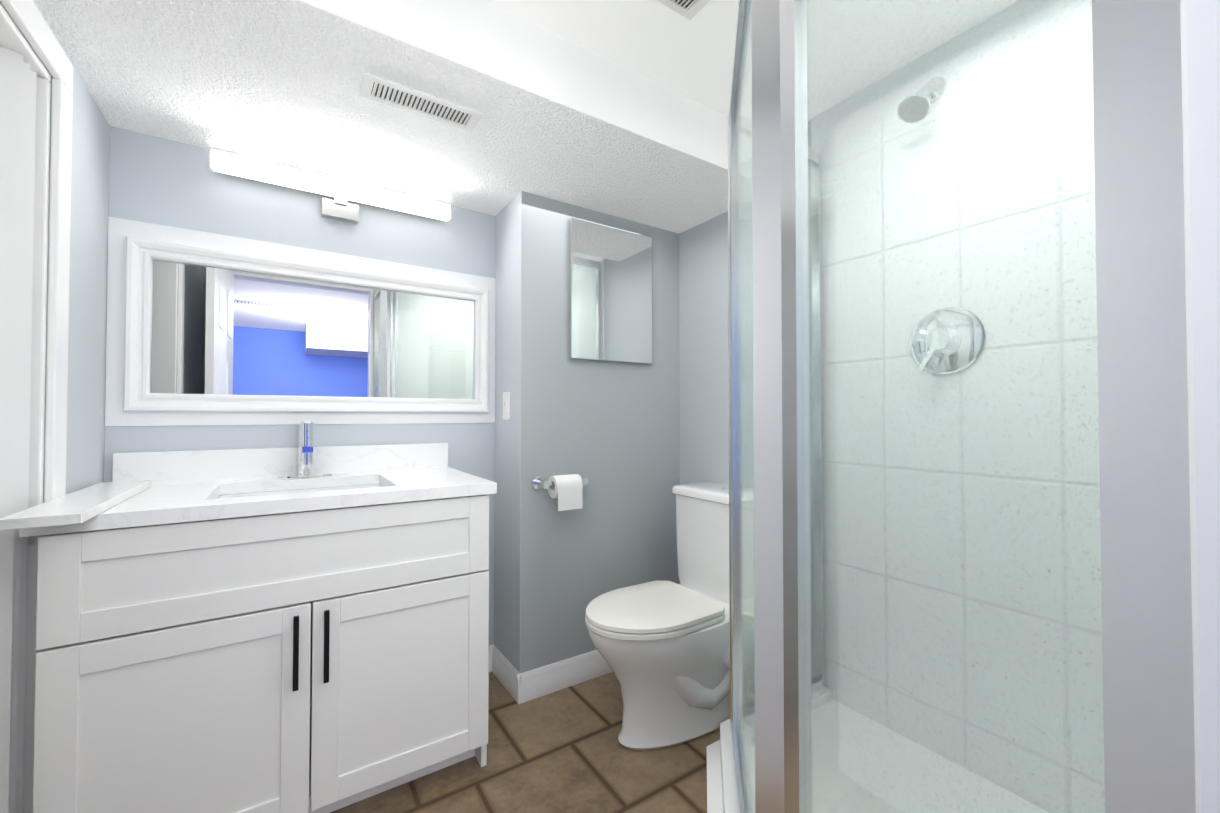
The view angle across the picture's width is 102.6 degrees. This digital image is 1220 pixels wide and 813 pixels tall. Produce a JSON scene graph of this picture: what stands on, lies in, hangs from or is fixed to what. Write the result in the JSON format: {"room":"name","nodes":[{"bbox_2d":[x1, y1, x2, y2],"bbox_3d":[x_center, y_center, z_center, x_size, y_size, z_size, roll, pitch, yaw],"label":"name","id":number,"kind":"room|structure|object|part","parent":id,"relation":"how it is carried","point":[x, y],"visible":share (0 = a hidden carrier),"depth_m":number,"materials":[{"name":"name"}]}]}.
{"room":"bathroom","nodes":[
{"label":"bathroom","id":0,"kind":"room"},
{"bbox_2d":[0,0,109,502],"bbox_3d":[-0.964,-0.026,0.550,0.100,2.250,2.100,1,-1,-33],"label":"wall","id":1,"kind":"structure","parent":0,"point":[85,446],"depth_m":1.31,"materials":[{"name":"grey paint"}]},
{"bbox_2d":[0,46,36,812],"bbox_3d":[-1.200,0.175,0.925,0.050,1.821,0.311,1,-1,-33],"label":"door","id":2,"kind":"structure","parent":1,"relation":"in","point":[18,81],"depth_m":1.01,"materials":[{"name":"white wood"}]},
{"bbox_2d":[0,0,72,812],"bbox_3d":[-1.107,0.138,0.777,0.116,1.930,0.840,1,-1,-33],"label":"trim","id":3,"kind":"structure","parent":1,"relation":"attached to","point":[30,22],"depth_m":1.09,"materials":[{"name":"white wood"}]},
{"bbox_2d":[104,126,494,645],"bbox_3d":[-1.069,-0.010,1.799,1.303,2.260,0.100,1,-1,-33],"label":"wall","id":4,"kind":"structure","parent":0,"point":[160,181],"depth_m":1.70,"materials":[{"name":"grey paint"}]},
{"bbox_2d":[105,216,495,425],"bbox_3d":[-0.998,-0.252,1.787,1.201,0.626,0.006,1,-1,-33],"label":"frame","id":5,"kind":"object","parent":4,"relation":"attached to","point":[120,230],"visible":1,"depth_m":1.63,"materials":[{"name":"white paint"}]},
{"bbox_2d":[123,236,488,412],"bbox_3d":[-0.988,-0.246,1.774,1.121,0.528,0.027,1,-1,-33],"label":"vanity mirror","id":6,"kind":"object","parent":5,"relation":"attached to","point":[206,329],"visible":0.98,"depth_m":1.70,"materials":[{"name":"white mirror"}]},
{"bbox_2d":[208,148,451,223],"bbox_3d":[-0.966,-0.749,1.770,0.752,0.121,0.082,1,-1,-33],"label":"sconce","id":7,"kind":"object","parent":4,"relation":"attached to","point":[341,192],"visible":1,"depth_m":1.74,"materials":[{"name":"white"}]},
{"bbox_2d":[34,0,751,232],"bbox_3d":[-0.461,-0.992,1.717,2.210,0.300,0.935,1,-1,-33],"label":"ceiling","id":8,"kind":"structure","parent":0,"point":[277,82],"depth_m":1.41,"materials":[{"name":"white paint"}]},
{"bbox_2d":[359,72,482,131],"bbox_3d":[-0.522,-0.844,1.364,0.310,0.007,0.103,1,-1,-33],"label":"ceiling vent","id":9,"kind":"object","parent":8,"relation":"in","point":[393,94],"visible":1,"depth_m":1.35,"materials":[{"name":"white"}]},
{"bbox_2d":[494,191,521,672],"bbox_3d":[-0.421,0.143,1.996,0.002,1.960,0.284,1,-1,-33],"label":"wall","id":10,"kind":"structure","parent":0,"point":[507,467],"depth_m":1.98,"materials":[{"name":"grey paint"}]},
{"bbox_2d":[489,645,516,698],"bbox_3d":[-0.430,1.070,1.982,0.015,0.105,0.270,1,-1,-33],"label":"baseboard","id":11,"kind":"structure","parent":10,"relation":"attached to","point":[499,665],"depth_m":1.99,"materials":[{"name":"white wood"}]},
{"bbox_2d":[503,392,509,419],"bbox_3d":[-0.427,-0.004,1.998,0.010,0.116,0.072,1,-1,-33],"label":"switch plate","id":12,"kind":"object","parent":10,"relation":"attached to","point":[506,405],"visible":1,"depth_m":1.99,"materials":[{"name":"white plastic"}]},
{"bbox_2d":[296,0,751,178],"bbox_3d":[-0.202,-0.943,1.325,2.210,0.190,0.004,1,-1,-33],"label":"ceiling","id":13,"kind":"structure","parent":0,"point":[487,38],"depth_m":1.34,"materials":[{"name":"white paint"}]},
{"bbox_2d":[330,672,754,812],"bbox_3d":[0.710,1.110,-0.315,5.400,0.050,5.560,1,-1,-33],"label":"floor","id":14,"kind":"structure","parent":0,"point":[564,750],"depth_m":1.50,"materials":[{"name":"tile"}]},
{"bbox_2d":[33,494,488,812],"bbox_3d":[-0.916,0.691,1.470,0.952,0.846,0.591,1,-1,-33],"label":"vanity cabinet","id":15,"kind":"object","parent":14,"relation":"on","point":[164,671],"depth_m":1.20,"materials":[{"name":"white wood"}]},
{"bbox_2d":[19,443,496,536],"bbox_3d":[-0.922,0.202,1.486,0.990,0.131,0.571,1,-1,-33],"label":"countertop","id":16,"kind":"structure","parent":15,"relation":"on","point":[190,486],"depth_m":1.50,"materials":[{"name":"stone"}]},
{"bbox_2d":[0,480,151,529],"bbox_3d":[-1.229,0.218,1.161,0.108,0.020,0.593,1,-1,-33],"label":"bathroom vanity countertop side splash","id":17,"kind":"object","parent":16,"relation":"on","point":[82,505],"visible":1,"depth_m":1.02,"materials":[{"name":"stone"}]},
{"bbox_2d":[217,484,382,498],"bbox_3d":[-0.914,0.333,1.474,0.470,0.130,0.359,1,-1,-33],"label":"sink basin","id":18,"kind":"object","parent":16,"relation":"in","point":[294,491],"visible":0.08,"depth_m":1.60,"materials":[{"name":"white ceramic"}]},
{"bbox_2d":[278,421,333,477],"bbox_3d":[-1.015,0.142,1.635,0.164,0.188,0.152,1,-1,-33],"label":"vanity faucet","id":19,"kind":"object","parent":16,"relation":"on","point":[306,442],"visible":0.96,"depth_m":1.66,"materials":[{"name":"silver metal"}]},
{"bbox_3d":[-0.758,0.612,1.239,0.078,0.182,0.030,1,-1,-33],"label":"vanity cabinet handle","id":20,"kind":"part","parent":15,"relation":"part of","materials":[{"name":"black metal"}]},
{"bbox_2d":[585,482,754,749],"bbox_3d":[0.248,0.715,1.754,0.740,0.808,0.458,1,-1,-33],"label":"toilet","id":21,"kind":"object","parent":14,"relation":"on","point":[663,648],"visible":0.79,"depth_m":1.62,"materials":[{"name":"white ceramic"}]},
{"bbox_2d":[707,687,1048,812],"bbox_3d":[0.517,1.027,1.026,1.086,0.160,1.030,1,-1,-33],"label":"shower base","id":22,"kind":"object","parent":14,"relation":"on","point":[721,790],"visible":0.52,"depth_m":1.30,"materials":[{"name":"white plastic"}]},
{"bbox_2d":[728,0,1195,812],"bbox_3d":[0.562,0.027,1.027,1.027,1.840,0.971,1,-1,-33],"label":"shower enclosure","id":23,"kind":"object","parent":22,"relation":"on","point":[1148,756],"visible":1,"depth_m":0.48,"materials":[{"name":"clear glass"}]},
{"bbox_2d":[520,191,679,672],"bbox_3d":[-0.069,-0.002,2.290,0.907,2.260,0.384,1,-1,-33],"label":"wall","id":24,"kind":"structure","parent":0,"point":[609,431],"depth_m":2.03,"materials":[{"name":"grey paint"}]},
{"bbox_2d":[532,473,587,489],"bbox_3d":[-0.192,0.296,1.931,0.224,0.052,0.072,1,-1,-33],"label":"toilet paper holder","id":25,"kind":"object","parent":24,"relation":"attached to","point":[539,482],"visible":0.73,"depth_m":1.90,"materials":[{"name":"silver metal"}]},
{"bbox_2d":[548,474,582,510],"bbox_3d":[-0.175,0.329,1.906,0.110,0.128,0.088,1,-1,-33],"label":"toilet paper roll","id":26,"kind":"object","parent":25,"relation":"on","point":[566,490],"visible":0.98,"depth_m":1.87,"materials":[{"name":"white paper"}]},
{"bbox_2d":[513,650,612,703],"bbox_3d":[-0.007,1.072,2.075,0.822,0.105,0.015,1,-1,-33],"label":"baseboard","id":27,"kind":"structure","parent":24,"relation":"attached to","point":[520,688],"depth_m":1.94,"materials":[{"name":"white wood"}]},
{"bbox_2d":[569,218,651,363],"bbox_3d":[0.012,-0.484,2.107,0.417,0.572,0.022,1,-1,-33],"label":"mirror","id":28,"kind":"object","parent":24,"relation":"attached to","point":[610,293],"visible":0.93,"depth_m":2.08,"materials":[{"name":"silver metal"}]},
{"bbox_2d":[486,0,1019,121],"bbox_3d":[0.146,-1.097,0.801,2.210,0.100,1.265,1,-1,-33],"label":"ceiling","id":29,"kind":"structure","parent":0,"point":[662,44],"depth_m":1.37,"materials":[{"name":"white paint"}]},
{"bbox_2d":[657,0,710,19],"bbox_3d":[0.118,-1.037,1.178,0.300,0.007,0.103,1,-1,-33],"label":"ceiling vent","id":30,"kind":"object","parent":29,"relation":"in","point":[689,9],"visible":1,"depth_m":1.26,"materials":[{"name":"white"}]},
{"bbox_2d":[679,0,1091,674],"bbox_3d":[0.872,-0.009,1.594,0.106,2.250,1.816,1,-1,-33],"label":"wall","id":31,"kind":"structure","parent":0,"point":[704,351],"depth_m":2.12,"materials":[{"name":"grey paint"}]},
{"bbox_2d":[746,666,754,691],"bbox_3d":[0.509,1.071,2.026,0.015,0.105,0.635,1,-1,-33],"label":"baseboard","id":32,"kind":"structure","parent":31,"relation":"attached to","point":[752,666],"depth_m":1.93,"materials":[{"name":"white"}]},
{"bbox_2d":[811,3,1104,812],"bbox_3d":[0.992,0.087,1.317,0.008,2.050,0.985,1,-1,-33],"label":"tiled wall","id":33,"kind":"structure","parent":31,"relation":"attached to","point":[1072,656],"depth_m":1.31,"materials":[{"name":"white tile"}]},
{"bbox_2d":[897,76,945,122],"bbox_3d":[0.874,-0.876,1.377,0.142,0.146,0.080,1,-1,-33],"label":"shower head","id":34,"kind":"object","parent":33,"relation":"attached to","point":[930,90],"depth_m":1.37},
{"bbox_2d":[910,307,985,373],"bbox_3d":[0.923,-0.188,1.361,0.062,0.188,0.188,1,-1,-33],"label":"shower valve","id":35,"kind":"object","parent":33,"relation":"attached to","point":[929,367],"depth_m":1.35,"materials":[{"name":"silver metal"}]},
{"bbox_3d":[0.462,-0.030,0.306,2.210,2.250,0.120,1,-1,-33],"label":"wall","id":36,"kind":"structure","parent":0,"visible":0},
{"bbox_2d":[1180,0,1219,812],"bbox_3d":[0.078,0.044,0.051,1.000,2.095,0.150,1,-1,-33],"label":"door frame","id":37,"kind":"structure","parent":36,"relation":"attached to","point":[1200,45],"depth_m":0.33,"materials":[{"name":"white"}]}
]}

